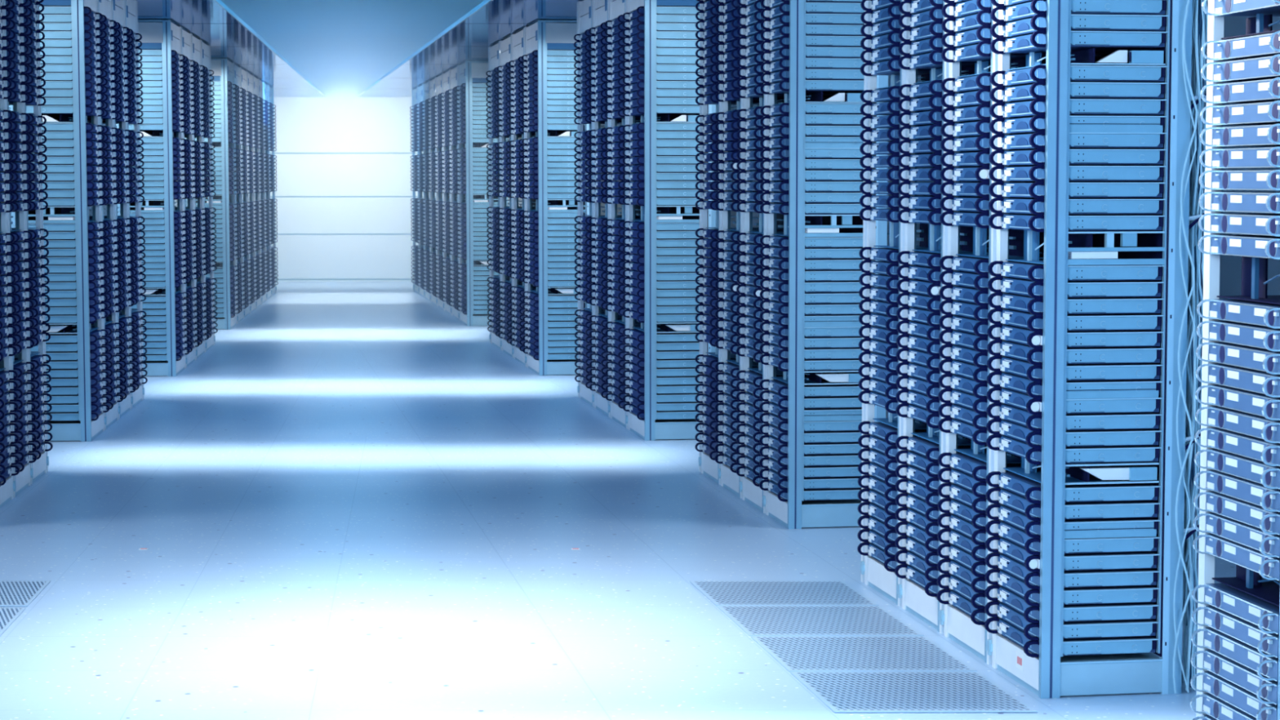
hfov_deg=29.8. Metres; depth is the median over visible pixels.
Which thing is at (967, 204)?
server
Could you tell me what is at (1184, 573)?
cable
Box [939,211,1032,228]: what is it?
server
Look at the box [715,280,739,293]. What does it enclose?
server
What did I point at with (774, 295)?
server
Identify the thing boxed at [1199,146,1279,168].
server
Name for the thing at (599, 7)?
rack
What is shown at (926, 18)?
server
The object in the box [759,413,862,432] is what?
server
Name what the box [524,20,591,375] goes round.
rack
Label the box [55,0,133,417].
rack
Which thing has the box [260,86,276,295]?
rack
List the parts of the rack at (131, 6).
post, panel, panel, post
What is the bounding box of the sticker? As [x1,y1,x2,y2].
[1015,651,1023,671]
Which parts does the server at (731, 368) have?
handle, handle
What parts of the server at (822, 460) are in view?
handle, handle, plate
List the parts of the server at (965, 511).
handle, handle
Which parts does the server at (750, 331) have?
handle, handle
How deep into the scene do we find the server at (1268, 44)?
5.40 m
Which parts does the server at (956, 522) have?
handle, handle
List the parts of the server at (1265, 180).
handle, handle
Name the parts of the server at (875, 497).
handle, handle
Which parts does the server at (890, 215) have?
handle, handle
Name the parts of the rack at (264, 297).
post, panel, panel, post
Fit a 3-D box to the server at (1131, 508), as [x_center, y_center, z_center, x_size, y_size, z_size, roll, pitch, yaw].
[1.342,0.446,7.487,0.417,0.050,0.429,-1,4,-9]
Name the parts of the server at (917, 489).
handle, handle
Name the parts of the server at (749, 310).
handle, handle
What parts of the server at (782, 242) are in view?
handle, handle, plate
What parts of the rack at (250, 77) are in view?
post, panel, panel, post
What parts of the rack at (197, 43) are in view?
post, panel, panel, post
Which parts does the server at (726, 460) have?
handle, handle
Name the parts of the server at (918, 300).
handle, handle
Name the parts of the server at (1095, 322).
handle, handle, plate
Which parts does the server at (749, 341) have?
handle, handle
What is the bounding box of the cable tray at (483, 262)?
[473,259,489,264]
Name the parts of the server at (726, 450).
handle, handle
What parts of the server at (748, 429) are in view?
handle, handle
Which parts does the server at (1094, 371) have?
handle, handle, plate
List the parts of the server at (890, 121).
handle, handle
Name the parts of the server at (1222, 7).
handle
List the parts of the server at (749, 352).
handle, handle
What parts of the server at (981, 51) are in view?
handle, handle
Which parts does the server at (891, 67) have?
handle, handle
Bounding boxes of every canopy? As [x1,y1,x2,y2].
[136,0,324,97]
[357,0,583,97]
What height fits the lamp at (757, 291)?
0.029 m
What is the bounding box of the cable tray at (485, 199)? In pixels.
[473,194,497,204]
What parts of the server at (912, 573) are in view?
handle, handle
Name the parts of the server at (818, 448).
handle, handle, plate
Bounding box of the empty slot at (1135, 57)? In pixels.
[1070,50,1165,65]
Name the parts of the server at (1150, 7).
handle, handle, plate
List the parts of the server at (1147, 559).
handle, handle, plate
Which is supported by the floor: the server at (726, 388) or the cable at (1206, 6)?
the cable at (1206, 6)
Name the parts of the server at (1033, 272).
handle, handle, plate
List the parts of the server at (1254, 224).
handle, handle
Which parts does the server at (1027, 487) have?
handle, handle, plate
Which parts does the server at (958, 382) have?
handle, handle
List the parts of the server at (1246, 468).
handle, handle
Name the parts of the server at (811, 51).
handle, handle, plate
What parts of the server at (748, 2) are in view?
handle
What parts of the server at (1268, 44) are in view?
handle, handle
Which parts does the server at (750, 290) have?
handle, handle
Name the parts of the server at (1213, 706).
handle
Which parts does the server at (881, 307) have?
handle, handle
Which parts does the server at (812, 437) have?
handle, handle, plate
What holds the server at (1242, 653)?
in the rack at (1255, 281)
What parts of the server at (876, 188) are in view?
handle, handle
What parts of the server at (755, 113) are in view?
handle, handle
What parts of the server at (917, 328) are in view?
handle, handle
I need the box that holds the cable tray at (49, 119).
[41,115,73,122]
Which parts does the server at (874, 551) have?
handle, handle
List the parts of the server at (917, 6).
handle, handle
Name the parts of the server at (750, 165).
handle, handle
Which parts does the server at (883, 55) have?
handle, handle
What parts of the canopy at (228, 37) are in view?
canopy panel, canopy panel, canopy panel, canopy panel, edge trim, canopy panel, canopy panel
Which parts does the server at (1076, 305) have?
handle, handle, plate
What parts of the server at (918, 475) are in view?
handle, handle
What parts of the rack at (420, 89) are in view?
post, panel, panel, post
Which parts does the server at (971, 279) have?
handle, handle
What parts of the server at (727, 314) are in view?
handle, handle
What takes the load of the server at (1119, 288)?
in the rack at (1052, 674)
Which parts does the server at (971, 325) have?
handle, handle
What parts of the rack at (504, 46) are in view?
post, panel, panel, post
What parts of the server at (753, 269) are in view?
handle, handle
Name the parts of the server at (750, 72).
handle, handle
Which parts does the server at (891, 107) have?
handle, handle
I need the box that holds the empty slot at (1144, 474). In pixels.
[1065,462,1159,484]
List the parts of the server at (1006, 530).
handle, handle, plate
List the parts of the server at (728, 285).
handle, handle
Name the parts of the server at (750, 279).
handle, handle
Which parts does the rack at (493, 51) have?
post, panel, panel, post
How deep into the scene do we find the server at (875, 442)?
9.10 m
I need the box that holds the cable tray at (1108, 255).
[1067,231,1164,265]
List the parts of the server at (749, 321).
handle, handle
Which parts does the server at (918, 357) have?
handle, handle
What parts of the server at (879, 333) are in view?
handle, handle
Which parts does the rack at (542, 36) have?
post, panel, panel, post, kick panel, head panel, post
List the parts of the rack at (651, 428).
post, panel, panel, post, kick panel, head panel, post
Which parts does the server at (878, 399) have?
handle, handle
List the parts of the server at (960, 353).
handle, handle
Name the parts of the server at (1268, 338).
handle, handle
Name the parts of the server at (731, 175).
handle, handle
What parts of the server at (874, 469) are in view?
handle, handle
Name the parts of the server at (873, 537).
handle, handle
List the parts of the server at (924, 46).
handle, handle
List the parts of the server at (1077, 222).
handle, handle, plate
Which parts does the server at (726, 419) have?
handle, handle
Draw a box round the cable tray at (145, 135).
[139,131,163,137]
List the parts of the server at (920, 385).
handle, handle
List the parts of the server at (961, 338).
handle, handle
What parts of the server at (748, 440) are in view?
handle, handle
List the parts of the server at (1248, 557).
handle, handle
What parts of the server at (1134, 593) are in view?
handle, handle, plate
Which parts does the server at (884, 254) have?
handle, handle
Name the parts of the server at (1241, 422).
handle, handle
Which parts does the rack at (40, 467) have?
post, panel, post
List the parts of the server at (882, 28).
handle, handle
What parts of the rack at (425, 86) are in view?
post, panel, panel, post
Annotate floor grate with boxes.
[0,580,50,606]
[0,607,26,635]
[689,580,1037,712]
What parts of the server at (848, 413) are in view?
handle, handle, plate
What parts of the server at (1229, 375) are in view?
handle, handle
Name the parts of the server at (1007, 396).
handle, handle, plate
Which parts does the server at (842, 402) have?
handle, handle, plate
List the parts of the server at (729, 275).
handle, handle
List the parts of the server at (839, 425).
handle, handle, plate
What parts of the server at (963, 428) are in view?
handle, handle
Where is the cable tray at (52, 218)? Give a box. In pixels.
[28,206,75,223]
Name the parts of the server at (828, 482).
handle, handle, plate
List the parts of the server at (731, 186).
handle, handle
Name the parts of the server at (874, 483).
handle, handle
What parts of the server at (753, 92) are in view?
handle, handle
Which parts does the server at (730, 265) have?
handle, handle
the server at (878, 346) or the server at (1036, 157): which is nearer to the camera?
the server at (1036, 157)
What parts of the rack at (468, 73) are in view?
post, panel, panel, post, head panel, post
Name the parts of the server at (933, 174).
handle, handle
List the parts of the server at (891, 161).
handle, handle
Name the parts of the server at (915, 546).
handle, handle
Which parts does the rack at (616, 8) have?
post, panel, panel, post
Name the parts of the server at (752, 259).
handle, handle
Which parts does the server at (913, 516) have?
handle, handle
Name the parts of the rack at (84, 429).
post, head panel, kick panel, post, panel, panel, post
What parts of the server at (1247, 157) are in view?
handle, handle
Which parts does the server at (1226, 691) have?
handle, handle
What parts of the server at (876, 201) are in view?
handle, handle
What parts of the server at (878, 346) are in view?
handle, handle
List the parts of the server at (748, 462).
handle, handle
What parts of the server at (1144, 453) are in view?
handle, handle, plate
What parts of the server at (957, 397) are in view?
handle, handle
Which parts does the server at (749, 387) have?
handle, handle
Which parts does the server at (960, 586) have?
handle, handle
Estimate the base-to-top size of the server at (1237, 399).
0.045 m
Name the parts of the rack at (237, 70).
post, panel, panel, post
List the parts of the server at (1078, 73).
handle, handle, plate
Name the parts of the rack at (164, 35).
post, head panel, kick panel, post, panel, panel, post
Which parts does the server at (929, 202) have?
handle, handle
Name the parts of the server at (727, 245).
handle, handle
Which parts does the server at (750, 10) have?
handle, handle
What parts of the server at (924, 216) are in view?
handle, handle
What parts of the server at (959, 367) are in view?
handle, handle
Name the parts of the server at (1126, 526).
handle, handle, plate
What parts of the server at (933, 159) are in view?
handle, handle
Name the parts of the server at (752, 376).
handle, handle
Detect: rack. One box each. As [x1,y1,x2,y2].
[0,0,16,507]
[0,0,33,495]
[8,0,48,482]
[8,0,106,441]
[41,0,120,428]
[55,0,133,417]
[71,0,144,408]
[115,19,187,376]
[140,29,197,366]
[149,35,207,359]
[161,40,215,351]
[184,58,238,329]
[204,64,244,323]
[212,69,251,317]
[216,71,257,312]
[242,76,262,308]
[248,79,267,303]
[254,83,271,299]
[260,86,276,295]
[411,88,442,293]
[417,84,449,297]
[422,81,457,301]
[428,78,465,305]
[435,75,474,309]
[441,71,483,314]
[448,66,489,319]
[457,61,508,325]
[488,43,535,349]
[498,35,554,357]
[511,27,569,366]
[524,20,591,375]
[577,0,639,406]
[591,0,665,415]
[608,0,685,427]
[625,0,715,440]
[697,0,782,484]
[717,0,817,497]
[738,0,844,512]
[762,0,888,528]
[860,0,989,605]
[897,0,1044,632]
[938,0,1107,663]
[986,0,1192,698]
[1195,0,1279,719]
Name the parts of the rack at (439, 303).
post, panel, panel, post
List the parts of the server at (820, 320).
handle, handle, plate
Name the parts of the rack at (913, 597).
post, panel, post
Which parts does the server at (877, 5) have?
handle, handle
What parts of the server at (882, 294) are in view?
handle, handle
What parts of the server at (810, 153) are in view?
handle, handle, plate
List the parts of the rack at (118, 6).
post, panel, panel, post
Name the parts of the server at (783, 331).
handle, handle, plate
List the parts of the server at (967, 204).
handle, handle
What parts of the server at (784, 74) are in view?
handle, handle, plate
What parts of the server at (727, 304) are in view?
handle, handle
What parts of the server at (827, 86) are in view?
handle, handle, plate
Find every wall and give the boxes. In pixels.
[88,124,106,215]
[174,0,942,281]
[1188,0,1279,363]
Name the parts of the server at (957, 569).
handle, handle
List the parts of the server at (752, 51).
handle, handle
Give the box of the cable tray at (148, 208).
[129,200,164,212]
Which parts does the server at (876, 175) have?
handle, handle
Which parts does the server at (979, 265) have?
handle, handle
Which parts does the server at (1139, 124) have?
handle, handle, plate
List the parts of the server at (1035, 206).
handle, handle, plate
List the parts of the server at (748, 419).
handle, handle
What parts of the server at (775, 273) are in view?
handle, handle, plate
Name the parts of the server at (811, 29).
handle, handle, plate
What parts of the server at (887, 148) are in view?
handle, handle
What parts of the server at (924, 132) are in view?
handle, handle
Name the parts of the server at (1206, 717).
handle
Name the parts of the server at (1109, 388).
handle, handle, plate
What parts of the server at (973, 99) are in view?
handle, handle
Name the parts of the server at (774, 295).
handle, handle, plate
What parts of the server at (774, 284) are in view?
handle, handle, plate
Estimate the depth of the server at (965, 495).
8.03 m
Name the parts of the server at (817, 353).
handle, handle, plate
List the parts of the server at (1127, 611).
handle, handle, plate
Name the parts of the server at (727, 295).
handle, handle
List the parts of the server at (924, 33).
handle, handle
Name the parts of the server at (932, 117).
handle, handle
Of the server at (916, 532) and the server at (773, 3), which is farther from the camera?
the server at (773, 3)
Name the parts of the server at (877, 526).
handle, handle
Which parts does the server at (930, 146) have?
handle, handle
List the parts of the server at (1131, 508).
handle, handle, plate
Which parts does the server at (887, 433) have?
handle, handle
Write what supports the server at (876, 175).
in the rack at (874, 575)
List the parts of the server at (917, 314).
handle, handle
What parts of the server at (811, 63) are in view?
handle, handle, plate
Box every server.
[714,422,739,441]
[714,443,738,462]
[714,453,738,472]
[715,160,739,171]
[715,170,739,181]
[715,181,739,191]
[715,191,739,201]
[715,200,756,211]
[715,230,755,242]
[715,240,753,252]
[715,249,739,262]
[715,260,739,272]
[715,270,739,283]
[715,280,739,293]
[715,289,739,303]
[715,299,739,313]
[715,309,739,324]
[715,319,739,333]
[715,328,739,344]
[715,338,739,354]
[715,361,777,377]
[715,372,739,388]
[715,382,739,399]
[715,392,739,409]
[715,402,739,420]
[715,413,739,431]
[715,433,738,452]
[735,444,762,464]
[735,455,762,475]
[735,466,762,486]
[736,106,763,119]
[736,117,780,129]
[736,128,781,140]
[736,138,780,150]
[736,149,782,160]
[736,160,822,170]
[736,170,763,181]
[736,181,763,191]
[736,191,831,202]
[736,201,836,213]
[736,232,778,244]
[736,243,763,256]
[736,253,763,266]
[736,263,763,277]
[736,274,763,288]
[736,284,762,298]
[736,294,762,309]
[736,305,762,319]
[736,315,762,330]
[736,325,762,341]
[736,335,762,351]
[736,346,762,362]
[736,370,808,387]
[736,381,762,398]
[736,391,762,409]
[736,402,762,420]
[736,413,762,431]
[736,423,762,442]
[736,434,762,453]
[737,0,757,5]
[737,0,764,16]
[737,10,764,26]
[737,21,763,36]
[737,31,763,47]
[737,42,763,57]
[737,53,763,67]
[737,63,763,77]
[737,74,763,88]
[737,84,835,97]
[759,342,862,359]
[759,354,862,371]
[759,379,862,397]
[759,390,862,409]
[759,401,862,421]
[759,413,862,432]
[759,423,862,444]
[759,435,862,455]
[759,446,862,466]
[759,457,862,478]
[759,468,861,489]
[759,479,861,502]
[760,0,862,8]
[760,2,864,19]
[760,13,864,30]
[760,24,864,40]
[760,35,864,51]
[760,46,864,62]
[760,57,864,72]
[760,68,864,83]
[760,80,863,94]
[760,102,862,116]
[760,114,863,127]
[760,125,863,137]
[760,136,863,148]
[760,147,863,159]
[760,159,863,170]
[760,169,863,181]
[760,181,863,192]
[760,191,863,203]
[760,202,862,214]
[760,235,862,248]
[760,245,861,259]
[760,257,862,271]
[760,267,862,282]
[760,278,862,293]
[760,288,862,304]
[760,300,862,315]
[760,311,862,327]
[760,321,862,337]
[760,332,862,349]
[857,377,897,399]
[857,390,897,413]
[857,421,939,445]
[857,434,897,459]
[857,448,897,473]
[857,461,897,488]
[857,475,897,502]
[857,488,897,515]
[857,502,897,529]
[857,515,897,543]
[857,528,896,558]
[857,542,896,572]
[858,246,941,263]
[858,260,921,277]
[858,273,919,290]
[858,286,917,304]
[858,299,916,318]
[858,312,898,332]
[858,325,897,345]
[858,338,897,359]
[858,351,897,373]
[858,364,897,386]
[859,99,925,115]
[859,113,922,128]
[859,126,927,142]
[859,140,931,155]
[859,154,980,168]
[859,168,899,182]
[859,181,967,195]
[859,194,932,208]
[859,207,927,222]
[860,0,900,10]
[860,3,900,23]
[860,17,900,36]
[860,30,900,49]
[860,44,900,62]
[860,57,991,75]
[860,85,924,102]
[894,493,938,522]
[894,506,938,537]
[894,521,938,551]
[894,535,937,567]
[894,550,937,582]
[894,564,937,596]
[895,389,939,413]
[895,403,939,428]
[895,435,986,462]
[895,449,938,477]
[895,464,938,492]
[895,478,938,507]
[896,265,959,283]
[896,279,960,297]
[896,293,961,312]
[896,306,959,327]
[896,320,940,342]
[896,333,940,355]
[896,347,940,370]
[896,361,939,385]
[896,375,939,399]
[897,35,963,55]
[897,49,1045,69]
[897,80,964,97]
[897,94,968,111]
[897,108,973,125]
[897,123,977,140]
[897,137,980,154]
[897,152,1034,168]
[897,167,942,182]
[897,181,1021,195]
[897,195,1016,210]
[897,208,978,225]
[897,250,964,268]
[898,0,942,14]
[898,6,942,28]
[898,20,942,41]
[936,573,985,608]
[936,589,985,625]
[937,388,987,414]
[937,403,986,430]
[937,417,986,445]
[937,452,1089,481]
[937,467,986,497]
[937,482,986,513]
[937,497,986,529]
[937,513,986,545]
[937,528,986,561]
[937,543,986,577]
[937,558,985,593]
[938,284,1013,306]
[938,300,1009,321]
[938,315,988,337]
[938,329,1008,352]
[938,344,987,368]
[938,359,987,383]
[938,373,987,399]
[939,196,1093,213]
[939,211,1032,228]
[939,255,1019,275]
[939,270,1011,290]
[940,88,1017,107]
[940,103,1025,122]
[940,120,1025,137]
[940,135,1033,151]
[940,151,1100,167]
[940,166,989,182]
[940,182,989,197]
[941,0,991,17]
[941,9,991,32]
[941,25,991,47]
[941,40,1102,62]
[941,72,1018,93]
[942,0,971,3]
[984,568,1159,606]
[984,585,1158,623]
[984,600,1158,640]
[984,617,1158,657]
[985,487,1159,520]
[985,503,1159,538]
[985,520,1159,555]
[985,536,1159,572]
[985,552,1159,589]
[986,324,1163,348]
[986,339,1162,365]
[986,355,1162,382]
[986,371,1162,399]
[986,386,1161,415]
[986,403,1161,431]
[986,418,1161,448]
[986,434,1160,464]
[986,471,1160,503]
[987,261,1164,282]
[987,276,1164,298]
[987,292,1163,315]
[987,308,1163,332]
[988,164,1165,182]
[988,182,1164,198]
[988,197,1164,215]
[988,213,1164,231]
[989,81,1166,102]
[989,98,1166,118]
[989,115,1166,134]
[989,132,1165,150]
[989,148,1165,165]
[990,0,1166,22]
[990,13,1168,38]
[990,30,1167,54]
[990,64,1167,86]
[991,0,1032,6]
[1190,671,1277,719]
[1190,693,1256,719]
[1191,582,1279,634]
[1191,605,1279,657]
[1191,626,1278,681]
[1191,648,1278,705]
[1192,533,1279,580]
[1192,714,1217,719]
[1193,470,1279,512]
[1193,491,1279,535]
[1193,512,1279,558]
[1194,427,1279,466]
[1194,448,1279,488]
[1195,320,1279,351]
[1195,342,1279,374]
[1195,363,1279,397]
[1195,384,1279,420]
[1195,405,1279,443]
[1196,298,1279,328]
[1197,235,1279,259]
[1198,191,1279,213]
[1198,213,1279,236]
[1199,123,1279,146]
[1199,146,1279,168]
[1199,169,1279,190]
[1200,31,1279,60]
[1200,53,1279,82]
[1200,77,1279,103]
[1200,100,1279,124]
[1201,0,1279,16]
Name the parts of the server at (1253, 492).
handle, handle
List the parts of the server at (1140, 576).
handle, handle, plate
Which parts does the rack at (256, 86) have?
post, panel, panel, post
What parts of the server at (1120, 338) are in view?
handle, handle, plate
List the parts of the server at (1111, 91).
handle, handle, plate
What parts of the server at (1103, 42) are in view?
handle, handle, plate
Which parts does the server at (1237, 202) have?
handle, handle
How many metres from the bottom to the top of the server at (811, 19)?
0.050 m
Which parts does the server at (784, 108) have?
handle, handle, plate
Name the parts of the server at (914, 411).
handle, handle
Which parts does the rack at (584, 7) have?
post, panel, panel, post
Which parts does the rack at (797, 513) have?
post, panel, post, kick panel, post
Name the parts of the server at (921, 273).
handle, handle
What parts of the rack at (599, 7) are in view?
post, panel, panel, post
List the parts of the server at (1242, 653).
handle, handle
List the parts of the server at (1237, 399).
handle, handle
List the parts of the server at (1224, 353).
handle, handle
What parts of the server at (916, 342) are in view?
handle, handle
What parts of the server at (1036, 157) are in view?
handle, handle, plate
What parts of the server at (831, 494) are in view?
handle, handle, plate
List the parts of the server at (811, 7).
handle, handle, plate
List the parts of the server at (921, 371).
handle, handle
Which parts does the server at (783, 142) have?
handle, handle, plate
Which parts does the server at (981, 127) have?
handle, handle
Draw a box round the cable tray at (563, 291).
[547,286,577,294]
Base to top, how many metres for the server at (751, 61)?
0.050 m
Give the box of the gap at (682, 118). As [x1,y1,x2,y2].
[656,115,699,122]
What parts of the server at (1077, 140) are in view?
handle, handle, plate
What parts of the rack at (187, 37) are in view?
post, panel, panel, post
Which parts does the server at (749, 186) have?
handle, handle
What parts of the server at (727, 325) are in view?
handle, handle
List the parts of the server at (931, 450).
handle, handle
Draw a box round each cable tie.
[1183,524,1199,541]
[1185,433,1200,450]
[1188,212,1204,230]
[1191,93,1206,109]
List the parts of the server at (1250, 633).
handle, handle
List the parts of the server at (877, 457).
handle, handle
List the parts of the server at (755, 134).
handle, handle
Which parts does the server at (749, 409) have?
handle, handle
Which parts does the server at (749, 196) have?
handle, handle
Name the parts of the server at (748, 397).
handle, handle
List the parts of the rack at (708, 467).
post, panel, post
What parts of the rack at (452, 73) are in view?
post, panel, panel, post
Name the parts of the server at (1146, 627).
handle, handle, plate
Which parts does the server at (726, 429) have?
handle, handle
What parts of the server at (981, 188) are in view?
handle, handle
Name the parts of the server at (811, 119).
handle, handle, plate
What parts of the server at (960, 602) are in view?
handle, handle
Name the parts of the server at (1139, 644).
handle, handle, plate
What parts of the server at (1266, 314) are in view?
handle, handle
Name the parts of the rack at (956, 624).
post, panel, post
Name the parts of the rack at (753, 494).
post, panel, post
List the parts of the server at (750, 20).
handle, handle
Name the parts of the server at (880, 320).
handle, handle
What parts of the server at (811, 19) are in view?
handle, handle, plate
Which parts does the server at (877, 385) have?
handle, handle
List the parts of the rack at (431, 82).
post, panel, panel, post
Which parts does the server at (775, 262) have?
handle, handle, plate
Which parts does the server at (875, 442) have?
handle, handle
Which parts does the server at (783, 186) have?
handle, handle, plate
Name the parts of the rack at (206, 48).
post, panel, panel, post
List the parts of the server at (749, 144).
handle, handle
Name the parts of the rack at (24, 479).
post, panel, post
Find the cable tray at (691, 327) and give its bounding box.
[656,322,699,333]
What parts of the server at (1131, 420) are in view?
handle, handle, plate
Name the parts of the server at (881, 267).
handle, handle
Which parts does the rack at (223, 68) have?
head panel, post, panel, panel, post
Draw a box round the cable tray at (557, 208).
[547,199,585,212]
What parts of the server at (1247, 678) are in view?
handle, handle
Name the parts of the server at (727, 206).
handle, handle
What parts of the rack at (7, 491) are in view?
panel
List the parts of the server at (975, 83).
handle, handle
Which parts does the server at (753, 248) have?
handle, handle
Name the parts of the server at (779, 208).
handle, handle, plate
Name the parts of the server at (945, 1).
handle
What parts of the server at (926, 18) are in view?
handle, handle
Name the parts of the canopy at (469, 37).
canopy panel, canopy panel, canopy panel, edge trim, canopy panel, canopy panel, canopy panel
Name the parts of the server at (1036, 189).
handle, handle, plate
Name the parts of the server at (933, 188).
handle, handle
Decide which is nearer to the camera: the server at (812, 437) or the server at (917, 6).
the server at (917, 6)
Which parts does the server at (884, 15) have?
handle, handle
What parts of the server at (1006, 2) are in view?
handle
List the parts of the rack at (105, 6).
post, panel, panel, post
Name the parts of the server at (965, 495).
handle, handle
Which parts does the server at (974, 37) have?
handle, handle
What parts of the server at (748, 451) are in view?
handle, handle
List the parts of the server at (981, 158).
handle, handle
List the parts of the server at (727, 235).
handle, handle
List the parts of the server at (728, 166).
handle, handle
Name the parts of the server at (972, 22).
handle, handle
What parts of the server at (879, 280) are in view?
handle, handle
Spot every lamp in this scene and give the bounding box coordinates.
[733,284,739,291]
[755,289,761,296]
[930,286,940,294]
[978,169,989,178]
[1029,559,1039,568]
[1031,335,1042,345]
[1031,401,1041,411]
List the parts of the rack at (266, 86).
post, panel, panel, post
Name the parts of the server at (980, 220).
handle, handle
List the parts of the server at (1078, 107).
handle, handle, plate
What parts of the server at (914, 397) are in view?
handle, handle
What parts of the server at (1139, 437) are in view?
handle, handle, plate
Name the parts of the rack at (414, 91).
post, panel, panel, post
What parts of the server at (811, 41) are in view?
handle, handle, plate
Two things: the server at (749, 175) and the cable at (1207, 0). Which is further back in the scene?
the server at (749, 175)
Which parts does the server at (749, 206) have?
handle, handle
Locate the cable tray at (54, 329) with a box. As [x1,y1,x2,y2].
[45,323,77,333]
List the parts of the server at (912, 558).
handle, handle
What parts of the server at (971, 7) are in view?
handle, handle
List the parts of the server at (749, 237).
handle, handle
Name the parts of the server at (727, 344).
handle, handle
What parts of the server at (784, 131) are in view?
handle, handle, plate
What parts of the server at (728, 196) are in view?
handle, handle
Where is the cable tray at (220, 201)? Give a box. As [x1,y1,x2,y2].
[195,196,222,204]
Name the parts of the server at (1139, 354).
handle, handle, plate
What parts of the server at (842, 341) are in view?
handle, handle, plate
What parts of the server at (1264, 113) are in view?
handle, handle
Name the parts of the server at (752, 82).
handle, handle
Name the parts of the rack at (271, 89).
post, panel, panel, post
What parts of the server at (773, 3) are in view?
handle, plate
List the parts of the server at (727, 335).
handle, handle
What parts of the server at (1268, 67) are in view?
handle, handle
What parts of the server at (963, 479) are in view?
handle, handle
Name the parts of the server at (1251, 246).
handle, handle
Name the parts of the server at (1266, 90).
handle, handle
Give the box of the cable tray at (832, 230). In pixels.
[804,214,862,237]
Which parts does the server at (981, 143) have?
handle, handle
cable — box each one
[1173,0,1198,693]
[1173,40,1196,692]
[1181,0,1195,686]
[1181,71,1192,685]
[1182,29,1195,684]
[1182,49,1195,686]
[1183,68,1195,623]
[1183,204,1191,549]
[1184,0,1197,562]
[1184,80,1195,665]
[1185,25,1199,689]
[1186,0,1200,626]
[1186,0,1201,690]
[1186,48,1192,431]
[1187,35,1200,687]
[1188,48,1199,622]
[1189,0,1204,689]
[1189,23,1201,687]
[1190,89,1204,435]
[1191,0,1204,689]
[1191,1,1208,688]
[1191,5,1204,687]
[1194,190,1204,518]
[1196,0,1208,524]
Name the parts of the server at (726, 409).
handle, handle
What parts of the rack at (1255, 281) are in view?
post, post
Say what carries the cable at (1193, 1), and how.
hanging from the rack at (1052, 674)
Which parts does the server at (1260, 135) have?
handle, handle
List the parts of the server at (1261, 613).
handle, handle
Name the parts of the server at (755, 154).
handle, handle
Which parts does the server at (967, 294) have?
handle, handle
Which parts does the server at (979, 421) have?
handle, handle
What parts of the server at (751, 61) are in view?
handle, handle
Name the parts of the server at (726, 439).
handle, handle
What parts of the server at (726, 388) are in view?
handle, handle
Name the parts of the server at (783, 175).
handle, handle, plate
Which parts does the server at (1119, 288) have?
handle, handle, plate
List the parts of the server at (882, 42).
handle, handle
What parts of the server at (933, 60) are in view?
handle, handle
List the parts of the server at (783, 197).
handle, handle, plate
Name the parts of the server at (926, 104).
handle, handle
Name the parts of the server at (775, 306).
handle, handle, plate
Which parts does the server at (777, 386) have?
handle, handle, plate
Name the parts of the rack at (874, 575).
post, panel, post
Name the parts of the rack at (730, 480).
post, panel, post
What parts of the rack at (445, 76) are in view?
post, panel, panel, post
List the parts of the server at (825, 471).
handle, handle, plate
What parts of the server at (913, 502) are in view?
handle, handle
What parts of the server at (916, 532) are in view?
handle, handle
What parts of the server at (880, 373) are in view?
handle, handle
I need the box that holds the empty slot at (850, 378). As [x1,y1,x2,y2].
[804,370,862,385]
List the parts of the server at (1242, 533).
handle, handle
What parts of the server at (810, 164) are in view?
handle, handle, plate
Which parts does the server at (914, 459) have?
handle, handle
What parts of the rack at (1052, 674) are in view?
post, panel, post, kick panel, post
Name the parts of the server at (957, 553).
handle, handle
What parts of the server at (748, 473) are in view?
handle, handle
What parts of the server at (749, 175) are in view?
handle, handle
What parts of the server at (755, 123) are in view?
handle, handle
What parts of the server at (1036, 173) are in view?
handle, handle, plate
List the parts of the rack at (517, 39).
post, panel, panel, post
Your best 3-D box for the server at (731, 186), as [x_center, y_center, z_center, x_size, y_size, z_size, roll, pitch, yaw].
[0.618,-0.870,12.018,0.414,0.050,0.416,-1,4,-9]
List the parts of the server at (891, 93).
handle, handle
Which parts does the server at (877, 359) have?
handle, handle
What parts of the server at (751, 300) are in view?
handle, handle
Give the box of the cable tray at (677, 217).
[656,205,699,222]
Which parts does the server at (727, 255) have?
handle, handle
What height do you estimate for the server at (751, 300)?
0.050 m
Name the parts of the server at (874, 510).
handle, handle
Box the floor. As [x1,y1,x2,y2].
[0,281,1266,719]
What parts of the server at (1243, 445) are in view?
handle, handle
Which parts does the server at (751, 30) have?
handle, handle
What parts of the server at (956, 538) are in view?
handle, handle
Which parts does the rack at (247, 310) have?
post, panel, panel, post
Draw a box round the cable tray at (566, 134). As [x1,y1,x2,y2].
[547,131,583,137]
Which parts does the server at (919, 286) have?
handle, handle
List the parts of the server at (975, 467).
handle, handle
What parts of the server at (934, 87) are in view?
handle, handle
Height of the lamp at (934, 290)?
0.029 m
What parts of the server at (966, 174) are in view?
handle, handle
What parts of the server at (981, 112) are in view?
handle, handle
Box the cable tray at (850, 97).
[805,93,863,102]
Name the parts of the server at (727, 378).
handle, handle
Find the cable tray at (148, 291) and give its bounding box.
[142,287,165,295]
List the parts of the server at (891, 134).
handle, handle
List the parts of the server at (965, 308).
handle, handle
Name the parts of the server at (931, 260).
handle, handle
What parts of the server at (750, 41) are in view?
handle, handle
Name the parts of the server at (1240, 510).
handle, handle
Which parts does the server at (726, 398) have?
handle, handle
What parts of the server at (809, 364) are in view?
handle, handle, plate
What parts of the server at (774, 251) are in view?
handle, handle, plate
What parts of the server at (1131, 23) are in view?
handle, handle, plate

